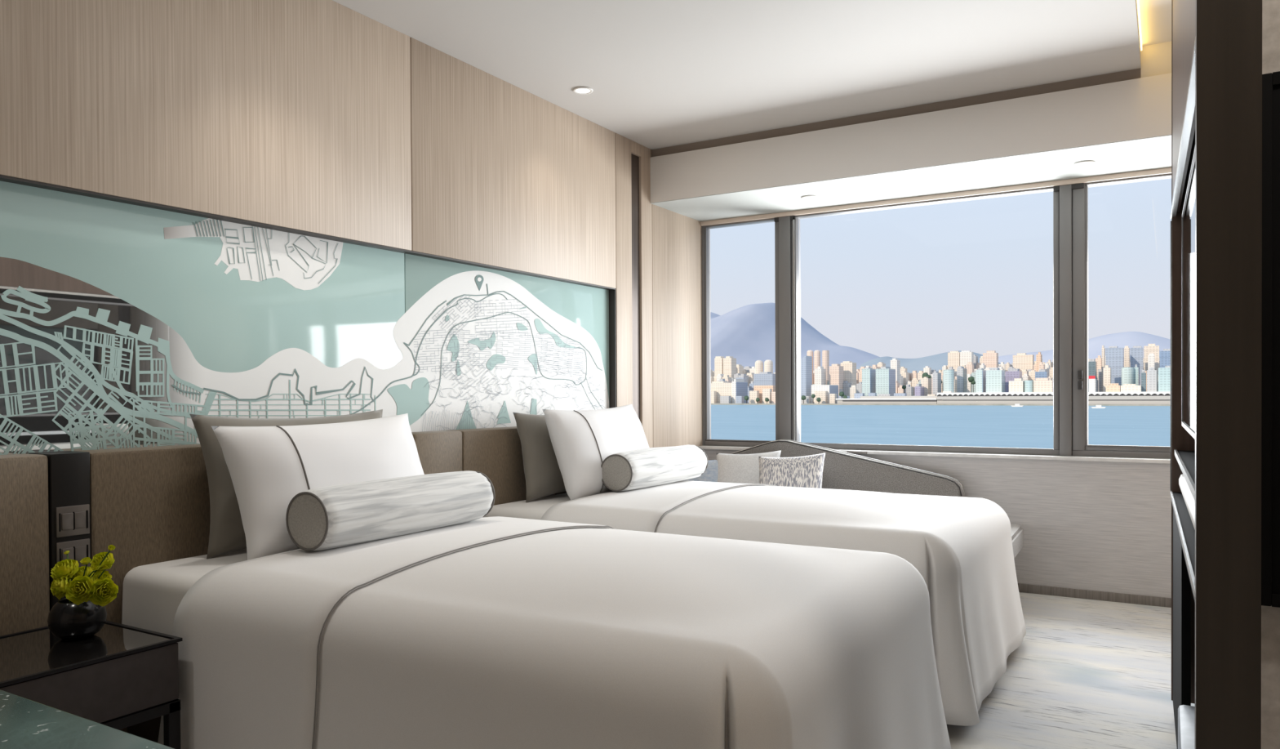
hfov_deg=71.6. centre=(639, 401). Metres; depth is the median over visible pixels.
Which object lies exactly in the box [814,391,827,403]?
building
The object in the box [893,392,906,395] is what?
building
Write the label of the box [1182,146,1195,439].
television
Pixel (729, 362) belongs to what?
building
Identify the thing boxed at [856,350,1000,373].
hill
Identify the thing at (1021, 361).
building
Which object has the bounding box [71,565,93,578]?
flower
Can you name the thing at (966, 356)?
building
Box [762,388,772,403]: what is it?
building
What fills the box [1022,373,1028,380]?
building
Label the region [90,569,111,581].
flower
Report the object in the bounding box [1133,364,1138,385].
building
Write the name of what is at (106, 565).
flower
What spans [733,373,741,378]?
building
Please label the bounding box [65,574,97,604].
flower
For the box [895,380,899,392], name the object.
building
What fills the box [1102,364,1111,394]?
building
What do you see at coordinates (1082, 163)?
recessed light
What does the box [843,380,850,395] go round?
building
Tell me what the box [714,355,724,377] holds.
building
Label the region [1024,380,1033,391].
building
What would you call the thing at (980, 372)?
building
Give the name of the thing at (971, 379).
tree
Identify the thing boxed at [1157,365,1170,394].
building
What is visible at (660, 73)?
ceiling
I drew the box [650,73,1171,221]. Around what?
beam
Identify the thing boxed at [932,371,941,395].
building
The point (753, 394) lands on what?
building
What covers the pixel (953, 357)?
building
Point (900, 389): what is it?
building
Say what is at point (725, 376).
building
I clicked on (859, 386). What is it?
building
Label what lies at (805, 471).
cushion
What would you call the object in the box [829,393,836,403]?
building
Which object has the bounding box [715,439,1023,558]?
sofa
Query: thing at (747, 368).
building
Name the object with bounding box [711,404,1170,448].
sea
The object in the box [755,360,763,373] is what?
building
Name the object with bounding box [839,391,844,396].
tree
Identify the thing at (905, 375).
building
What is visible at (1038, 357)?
building
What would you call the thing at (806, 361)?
building
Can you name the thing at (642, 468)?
bolster
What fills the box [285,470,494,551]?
bolster
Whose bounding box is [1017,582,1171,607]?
baseboard
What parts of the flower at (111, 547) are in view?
stem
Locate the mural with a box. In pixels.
[0,180,609,454]
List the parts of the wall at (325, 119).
wood panel, wood panel, wood panel, wood panel, wood panel, wood panel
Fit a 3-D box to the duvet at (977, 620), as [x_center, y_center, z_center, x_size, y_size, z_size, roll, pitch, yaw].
[0.577,0.678,3.694,1.788,0.614,1.450,0,1,31]
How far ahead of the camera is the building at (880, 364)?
1918.01 m
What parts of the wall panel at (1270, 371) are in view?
frame, panel, frame, frame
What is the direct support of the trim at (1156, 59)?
attached to the cove
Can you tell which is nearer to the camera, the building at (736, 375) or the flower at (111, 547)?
the flower at (111, 547)
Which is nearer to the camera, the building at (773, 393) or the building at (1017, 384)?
the building at (1017, 384)
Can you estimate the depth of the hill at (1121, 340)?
3819.07 m
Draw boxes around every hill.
[710,302,879,373]
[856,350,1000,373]
[998,331,1170,364]
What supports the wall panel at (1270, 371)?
attached to the wall at (1270, 615)
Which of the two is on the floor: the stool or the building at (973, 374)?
the stool
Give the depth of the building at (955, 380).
1514.31 m
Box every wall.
[0,0,711,447]
[702,448,1171,597]
[1261,0,1279,748]
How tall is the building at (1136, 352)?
88.100 m
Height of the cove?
0.080 m
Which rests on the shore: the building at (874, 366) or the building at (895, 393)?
the building at (874, 366)
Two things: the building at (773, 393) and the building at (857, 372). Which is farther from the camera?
the building at (857, 372)
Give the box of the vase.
[47,597,106,639]
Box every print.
[0,285,578,454]
[172,218,603,415]
[413,294,605,431]
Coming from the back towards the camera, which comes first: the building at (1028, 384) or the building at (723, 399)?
the building at (723, 399)
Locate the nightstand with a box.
[0,619,182,748]
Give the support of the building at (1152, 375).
on the shore
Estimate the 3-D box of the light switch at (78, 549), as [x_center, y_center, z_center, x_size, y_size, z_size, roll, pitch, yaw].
[-1.514,0.410,2.372,0.010,0.080,0.084,0,1,31]
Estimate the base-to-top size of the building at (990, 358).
96.392 m
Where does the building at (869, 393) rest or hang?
on the shed
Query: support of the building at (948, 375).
on the shore
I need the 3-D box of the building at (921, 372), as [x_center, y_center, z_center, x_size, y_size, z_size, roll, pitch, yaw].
[585.035,-33.292,1843.437,11.108,61.919,21.445,0,1,31]
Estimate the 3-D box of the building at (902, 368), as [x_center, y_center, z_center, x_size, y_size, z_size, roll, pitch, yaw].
[554.252,-38.076,1865.687,11.246,71.363,16.784,0,1,31]
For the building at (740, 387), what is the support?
on the shore
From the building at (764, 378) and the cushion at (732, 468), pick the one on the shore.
the building at (764, 378)
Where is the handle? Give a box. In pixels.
[846,450,866,453]
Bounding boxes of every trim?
[652,68,1141,156]
[1141,41,1171,77]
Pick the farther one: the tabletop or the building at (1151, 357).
the building at (1151, 357)
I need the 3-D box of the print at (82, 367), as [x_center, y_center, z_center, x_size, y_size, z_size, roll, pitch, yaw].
[-1.058,-0.111,3.395,0.001,0.673,2.896,0,1,31]
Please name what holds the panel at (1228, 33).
on the floor
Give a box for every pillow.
[189,408,382,558]
[211,413,424,559]
[512,412,565,502]
[542,404,648,499]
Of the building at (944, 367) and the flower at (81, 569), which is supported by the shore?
the building at (944, 367)
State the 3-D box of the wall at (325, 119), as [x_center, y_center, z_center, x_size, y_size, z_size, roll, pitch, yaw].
[-1.429,-0.243,2.881,0.200,2.600,7.100,0,1,31]
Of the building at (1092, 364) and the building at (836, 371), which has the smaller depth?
the building at (1092, 364)
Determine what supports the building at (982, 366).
on the shore
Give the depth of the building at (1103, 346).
1420.48 m
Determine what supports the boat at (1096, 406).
on the sea
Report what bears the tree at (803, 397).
on the shore
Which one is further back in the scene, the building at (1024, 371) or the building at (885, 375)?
the building at (1024, 371)
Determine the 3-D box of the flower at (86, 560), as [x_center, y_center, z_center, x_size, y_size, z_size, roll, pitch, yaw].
[-1.388,0.443,2.205,0.061,0.115,0.022,0,1,31]
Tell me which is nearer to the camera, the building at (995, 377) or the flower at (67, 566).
the flower at (67, 566)
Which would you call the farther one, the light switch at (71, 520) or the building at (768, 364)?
the building at (768, 364)
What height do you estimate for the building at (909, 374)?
58.775 m
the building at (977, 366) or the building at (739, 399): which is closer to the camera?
the building at (739, 399)
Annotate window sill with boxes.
[698,444,1170,463]
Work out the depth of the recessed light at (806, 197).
5.03 m
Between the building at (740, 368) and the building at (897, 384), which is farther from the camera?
the building at (740, 368)
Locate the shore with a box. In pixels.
[711,402,1170,405]
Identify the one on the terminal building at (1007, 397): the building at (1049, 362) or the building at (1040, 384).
the building at (1040, 384)
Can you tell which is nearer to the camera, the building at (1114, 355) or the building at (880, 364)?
the building at (1114, 355)
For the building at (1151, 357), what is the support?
on the shore
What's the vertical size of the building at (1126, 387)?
28.286 m
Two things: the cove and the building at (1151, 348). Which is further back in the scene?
the building at (1151, 348)
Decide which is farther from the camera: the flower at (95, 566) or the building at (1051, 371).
the building at (1051, 371)
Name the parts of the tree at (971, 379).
crown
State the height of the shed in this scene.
14.282 m
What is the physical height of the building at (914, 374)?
62.998 m
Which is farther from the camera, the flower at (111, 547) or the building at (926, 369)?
the building at (926, 369)
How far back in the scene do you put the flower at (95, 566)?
2.15 m
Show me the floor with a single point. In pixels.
(1084, 673)
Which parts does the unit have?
panel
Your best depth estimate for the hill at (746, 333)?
4124.36 m
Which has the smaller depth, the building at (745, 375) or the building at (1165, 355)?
the building at (1165, 355)
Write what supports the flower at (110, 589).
in the vase
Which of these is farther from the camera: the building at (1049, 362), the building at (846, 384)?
the building at (1049, 362)
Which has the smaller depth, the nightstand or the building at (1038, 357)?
the nightstand
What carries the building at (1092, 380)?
on the shore
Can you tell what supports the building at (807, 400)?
on the shore
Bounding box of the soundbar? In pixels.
[1178,473,1195,528]
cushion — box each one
[682,459,718,481]
[716,449,781,483]
[758,452,825,488]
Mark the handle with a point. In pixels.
(849, 451)
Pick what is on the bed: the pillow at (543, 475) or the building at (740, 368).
the pillow at (543, 475)
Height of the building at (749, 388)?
31.025 m
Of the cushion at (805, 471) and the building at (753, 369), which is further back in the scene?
the building at (753, 369)
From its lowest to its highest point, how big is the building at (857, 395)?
16.739 m
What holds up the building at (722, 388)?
on the shore
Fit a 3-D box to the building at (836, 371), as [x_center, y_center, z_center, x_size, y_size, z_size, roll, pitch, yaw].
[362.639,-34.369,1637.050,18.906,70.441,26.700,0,1,31]
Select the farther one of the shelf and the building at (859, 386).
the building at (859, 386)
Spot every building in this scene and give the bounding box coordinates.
[711,381,732,403]
[711,391,716,403]
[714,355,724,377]
[716,373,724,381]
[720,395,731,403]
[722,374,731,380]
[723,355,736,377]
[732,378,747,403]
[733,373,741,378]
[735,395,743,403]
[736,364,743,373]
[736,375,746,381]
[737,373,748,386]
[743,366,751,372]
[746,372,754,386]
[747,386,753,402]
[749,366,755,373]
[749,390,759,403]
[753,371,775,385]
[753,385,775,403]
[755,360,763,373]
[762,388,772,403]
[764,359,773,373]
[771,391,775,403]
[800,355,812,402]
[800,395,810,403]
[806,350,813,383]
[811,384,838,403]
[813,350,820,383]
[814,366,826,384]
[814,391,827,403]
[822,350,829,379]
[829,364,844,395]
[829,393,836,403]
[840,360,856,385]
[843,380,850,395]
[848,385,856,398]
[853,392,864,398]
[856,371,858,383]
[856,382,862,392]
[858,369,862,382]
[862,367,875,395]
[868,392,876,395]
[870,364,878,368]
[875,366,895,395]
[877,361,885,368]
[877,393,891,395]
[890,358,900,385]
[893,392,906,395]
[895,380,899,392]
[897,385,903,392]
[900,366,906,372]
[900,370,908,386]
[900,373,902,385]
[904,384,913,395]
[906,380,911,386]
[908,373,911,380]
[911,370,917,379]
[911,377,919,387]
[915,383,924,395]
[917,370,924,379]
[920,376,931,395]
[923,365,931,375]
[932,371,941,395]
[937,391,1170,404]
[942,364,946,373]
[942,369,954,392]
[947,351,959,371]
[954,377,956,392]
[956,365,967,392]
[960,350,973,366]
[965,361,973,373]
[967,373,971,391]
[971,369,976,391]
[973,354,977,368]
[975,362,980,368]
[976,368,986,391]
[979,355,982,364]
[979,363,986,368]
[982,350,998,367]
[986,367,1004,391]
[999,361,1004,369]
[1004,362,1010,369]
[1004,368,1022,391]
[1008,377,1024,391]
[1013,352,1034,370]
[1020,368,1027,375]
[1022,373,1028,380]
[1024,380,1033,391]
[1028,369,1035,380]
[1033,377,1053,391]
[1035,351,1042,371]
[1035,368,1048,380]
[1039,361,1044,368]
[1044,363,1049,376]
[1046,360,1051,368]
[1048,366,1053,378]
[1088,358,1097,391]
[1088,375,1096,394]
[1095,355,1102,379]
[1096,377,1097,391]
[1097,368,1102,391]
[1102,345,1105,391]
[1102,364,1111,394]
[1105,346,1124,385]
[1106,382,1120,394]
[1120,383,1141,394]
[1121,366,1133,385]
[1124,345,1129,367]
[1129,345,1143,385]
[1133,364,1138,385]
[1141,369,1146,394]
[1143,343,1159,373]
[1146,367,1157,394]
[1147,353,1155,369]
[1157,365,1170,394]
[1159,348,1170,367]
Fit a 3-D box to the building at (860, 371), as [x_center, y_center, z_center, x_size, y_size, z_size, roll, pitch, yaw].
[439.161,-31.726,1750.641,9.639,62.125,18.216,0,1,31]
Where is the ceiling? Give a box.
[331,0,1141,150]
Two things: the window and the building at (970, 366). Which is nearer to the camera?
the window
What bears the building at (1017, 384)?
on the terminal building at (1007, 397)
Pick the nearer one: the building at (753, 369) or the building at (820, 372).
the building at (820, 372)
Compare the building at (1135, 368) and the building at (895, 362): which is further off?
the building at (895, 362)
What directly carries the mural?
attached to the wall at (325, 119)
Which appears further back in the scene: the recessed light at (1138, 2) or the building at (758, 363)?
the building at (758, 363)
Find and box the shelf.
[1177,449,1195,484]
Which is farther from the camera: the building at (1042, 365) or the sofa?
the building at (1042, 365)
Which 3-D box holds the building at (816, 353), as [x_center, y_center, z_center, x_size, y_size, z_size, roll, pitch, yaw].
[354.380,-51.865,1773.534,12.641,102.823,12.641,0,1,31]
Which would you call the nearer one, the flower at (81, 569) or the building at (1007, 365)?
the flower at (81, 569)
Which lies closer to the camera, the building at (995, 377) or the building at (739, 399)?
the building at (995, 377)
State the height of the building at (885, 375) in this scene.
60.386 m
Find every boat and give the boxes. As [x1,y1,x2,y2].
[1010,403,1023,406]
[1091,404,1106,408]
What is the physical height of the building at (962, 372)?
59.322 m
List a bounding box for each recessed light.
[573,86,593,94]
[800,195,817,199]
[1073,160,1095,166]
[1137,0,1142,50]
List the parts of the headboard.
leather panel, switch panel, leather panel, leather panel, leather panel, leather panel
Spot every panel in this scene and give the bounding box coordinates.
[1195,0,1262,748]
[1261,71,1279,607]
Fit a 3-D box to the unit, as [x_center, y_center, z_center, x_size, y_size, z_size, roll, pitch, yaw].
[1.562,-0.186,2.088,0.503,2.370,1.720,0,1,30]
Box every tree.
[800,395,805,403]
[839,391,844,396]
[968,376,974,391]
[970,379,975,391]
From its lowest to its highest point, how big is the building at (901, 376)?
52.389 m
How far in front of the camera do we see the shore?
1366.06 m
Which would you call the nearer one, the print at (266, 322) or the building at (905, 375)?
the print at (266, 322)
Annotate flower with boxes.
[50,558,79,580]
[50,574,71,599]
[63,550,71,602]
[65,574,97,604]
[70,562,100,601]
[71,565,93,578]
[80,556,91,575]
[86,577,118,606]
[89,551,114,571]
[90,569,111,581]
[91,544,115,576]
[97,560,111,577]
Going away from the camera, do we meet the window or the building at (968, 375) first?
the window
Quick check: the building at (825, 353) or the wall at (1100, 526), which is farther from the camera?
the building at (825, 353)
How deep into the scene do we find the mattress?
2.41 m
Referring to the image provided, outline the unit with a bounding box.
[1170,0,1195,748]
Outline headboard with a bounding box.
[0,426,566,732]
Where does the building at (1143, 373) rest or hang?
on the shore
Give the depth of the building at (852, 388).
1634.16 m
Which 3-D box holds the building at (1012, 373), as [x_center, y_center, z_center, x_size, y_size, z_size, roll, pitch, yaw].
[601.484,-25.637,1427.856,21.822,54.639,30.700,0,1,31]
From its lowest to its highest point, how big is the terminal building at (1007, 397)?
19.402 m
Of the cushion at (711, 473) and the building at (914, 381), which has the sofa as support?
the cushion at (711, 473)
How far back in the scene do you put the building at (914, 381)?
1679.05 m
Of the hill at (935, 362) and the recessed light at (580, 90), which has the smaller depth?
the recessed light at (580, 90)
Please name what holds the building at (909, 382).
on the shore
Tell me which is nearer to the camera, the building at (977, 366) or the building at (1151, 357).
the building at (1151, 357)
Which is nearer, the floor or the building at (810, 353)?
the floor
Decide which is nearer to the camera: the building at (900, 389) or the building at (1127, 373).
the building at (1127, 373)
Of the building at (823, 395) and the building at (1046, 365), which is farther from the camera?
the building at (1046, 365)
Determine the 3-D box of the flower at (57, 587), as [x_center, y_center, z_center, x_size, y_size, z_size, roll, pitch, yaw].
[-1.448,0.465,2.216,0.066,0.071,0.041,0,1,31]
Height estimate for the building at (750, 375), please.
60.769 m
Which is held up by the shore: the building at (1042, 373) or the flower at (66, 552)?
the building at (1042, 373)
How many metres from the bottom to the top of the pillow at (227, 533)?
0.424 m
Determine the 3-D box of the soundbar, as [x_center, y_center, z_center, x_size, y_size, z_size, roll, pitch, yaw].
[1.474,0.263,2.328,0.072,0.060,1.200,0,1,30]
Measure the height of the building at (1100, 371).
54.014 m
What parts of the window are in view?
sash, pane, sash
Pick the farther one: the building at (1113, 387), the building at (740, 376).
the building at (740, 376)
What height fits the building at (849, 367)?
76.257 m
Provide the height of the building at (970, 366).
72.371 m
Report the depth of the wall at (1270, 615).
1.33 m
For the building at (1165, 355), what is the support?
on the shore
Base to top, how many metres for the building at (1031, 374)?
53.977 m
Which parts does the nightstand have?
glass, drawer, rail, leg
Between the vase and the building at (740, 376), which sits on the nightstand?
the vase
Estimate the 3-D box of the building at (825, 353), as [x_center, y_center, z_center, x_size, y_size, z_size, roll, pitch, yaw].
[365.140,-50.540,1744.339,13.398,100.637,13.398,0,1,31]
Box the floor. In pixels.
[946,591,1195,748]
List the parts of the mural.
glass pane, glass pane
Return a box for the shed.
[835,395,942,403]
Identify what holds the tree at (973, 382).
on the shore
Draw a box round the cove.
[1138,0,1171,46]
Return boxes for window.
[700,167,1171,458]
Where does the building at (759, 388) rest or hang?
on the shore
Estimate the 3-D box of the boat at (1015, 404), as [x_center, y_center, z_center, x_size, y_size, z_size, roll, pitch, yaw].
[508.640,4.805,1195.639,16.000,4.300,3.200,0,1,31]
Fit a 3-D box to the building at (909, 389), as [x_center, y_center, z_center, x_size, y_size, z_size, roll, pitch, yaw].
[476.541,-14.809,1572.568,13.690,31.420,19.564,0,1,31]
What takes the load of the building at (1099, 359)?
on the shore
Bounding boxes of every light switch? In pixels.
[55,503,89,537]
[56,537,90,566]
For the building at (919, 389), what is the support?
on the shore
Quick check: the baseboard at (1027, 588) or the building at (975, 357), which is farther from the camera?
the building at (975, 357)
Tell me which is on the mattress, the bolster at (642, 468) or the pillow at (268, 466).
the pillow at (268, 466)
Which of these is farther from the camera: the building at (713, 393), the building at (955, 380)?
the building at (713, 393)
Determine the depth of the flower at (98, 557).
2.21 m
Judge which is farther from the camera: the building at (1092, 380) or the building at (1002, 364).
the building at (1002, 364)
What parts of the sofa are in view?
edge trim, backrest, seat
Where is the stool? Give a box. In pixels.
[1177,704,1195,748]
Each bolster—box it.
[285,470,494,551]
[600,444,707,491]
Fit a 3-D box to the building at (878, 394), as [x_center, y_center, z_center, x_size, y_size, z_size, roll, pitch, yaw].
[394.491,-4.929,1430.573,19.043,15.310,10.000,0,1,31]
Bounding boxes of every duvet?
[157,515,951,748]
[540,480,1026,724]
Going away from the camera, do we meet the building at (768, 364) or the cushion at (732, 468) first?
the cushion at (732, 468)
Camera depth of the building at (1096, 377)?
1396.41 m
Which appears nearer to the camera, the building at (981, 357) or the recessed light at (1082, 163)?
the recessed light at (1082, 163)
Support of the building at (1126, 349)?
on the shore
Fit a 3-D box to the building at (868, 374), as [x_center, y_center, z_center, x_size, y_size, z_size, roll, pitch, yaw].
[384.476,-27.643,1489.246,14.599,59.681,34.700,0,1,31]
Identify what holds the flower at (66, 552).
in the vase
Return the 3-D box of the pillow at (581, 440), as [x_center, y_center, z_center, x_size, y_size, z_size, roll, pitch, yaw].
[-0.166,0.228,4.184,0.254,0.426,0.776,0,1,30]
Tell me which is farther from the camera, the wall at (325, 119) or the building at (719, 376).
the building at (719, 376)
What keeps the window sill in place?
attached to the wall at (1100, 526)
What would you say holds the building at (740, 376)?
on the shore
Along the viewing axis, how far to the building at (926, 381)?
1446.37 m
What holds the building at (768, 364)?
on the shore
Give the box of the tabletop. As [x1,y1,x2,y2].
[0,688,174,748]
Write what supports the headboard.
attached to the wall at (325, 119)
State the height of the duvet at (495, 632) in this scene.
0.613 m
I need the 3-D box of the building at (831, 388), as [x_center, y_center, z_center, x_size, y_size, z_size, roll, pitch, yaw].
[315.731,-13.209,1513.975,32.567,31.036,46.000,0,1,31]

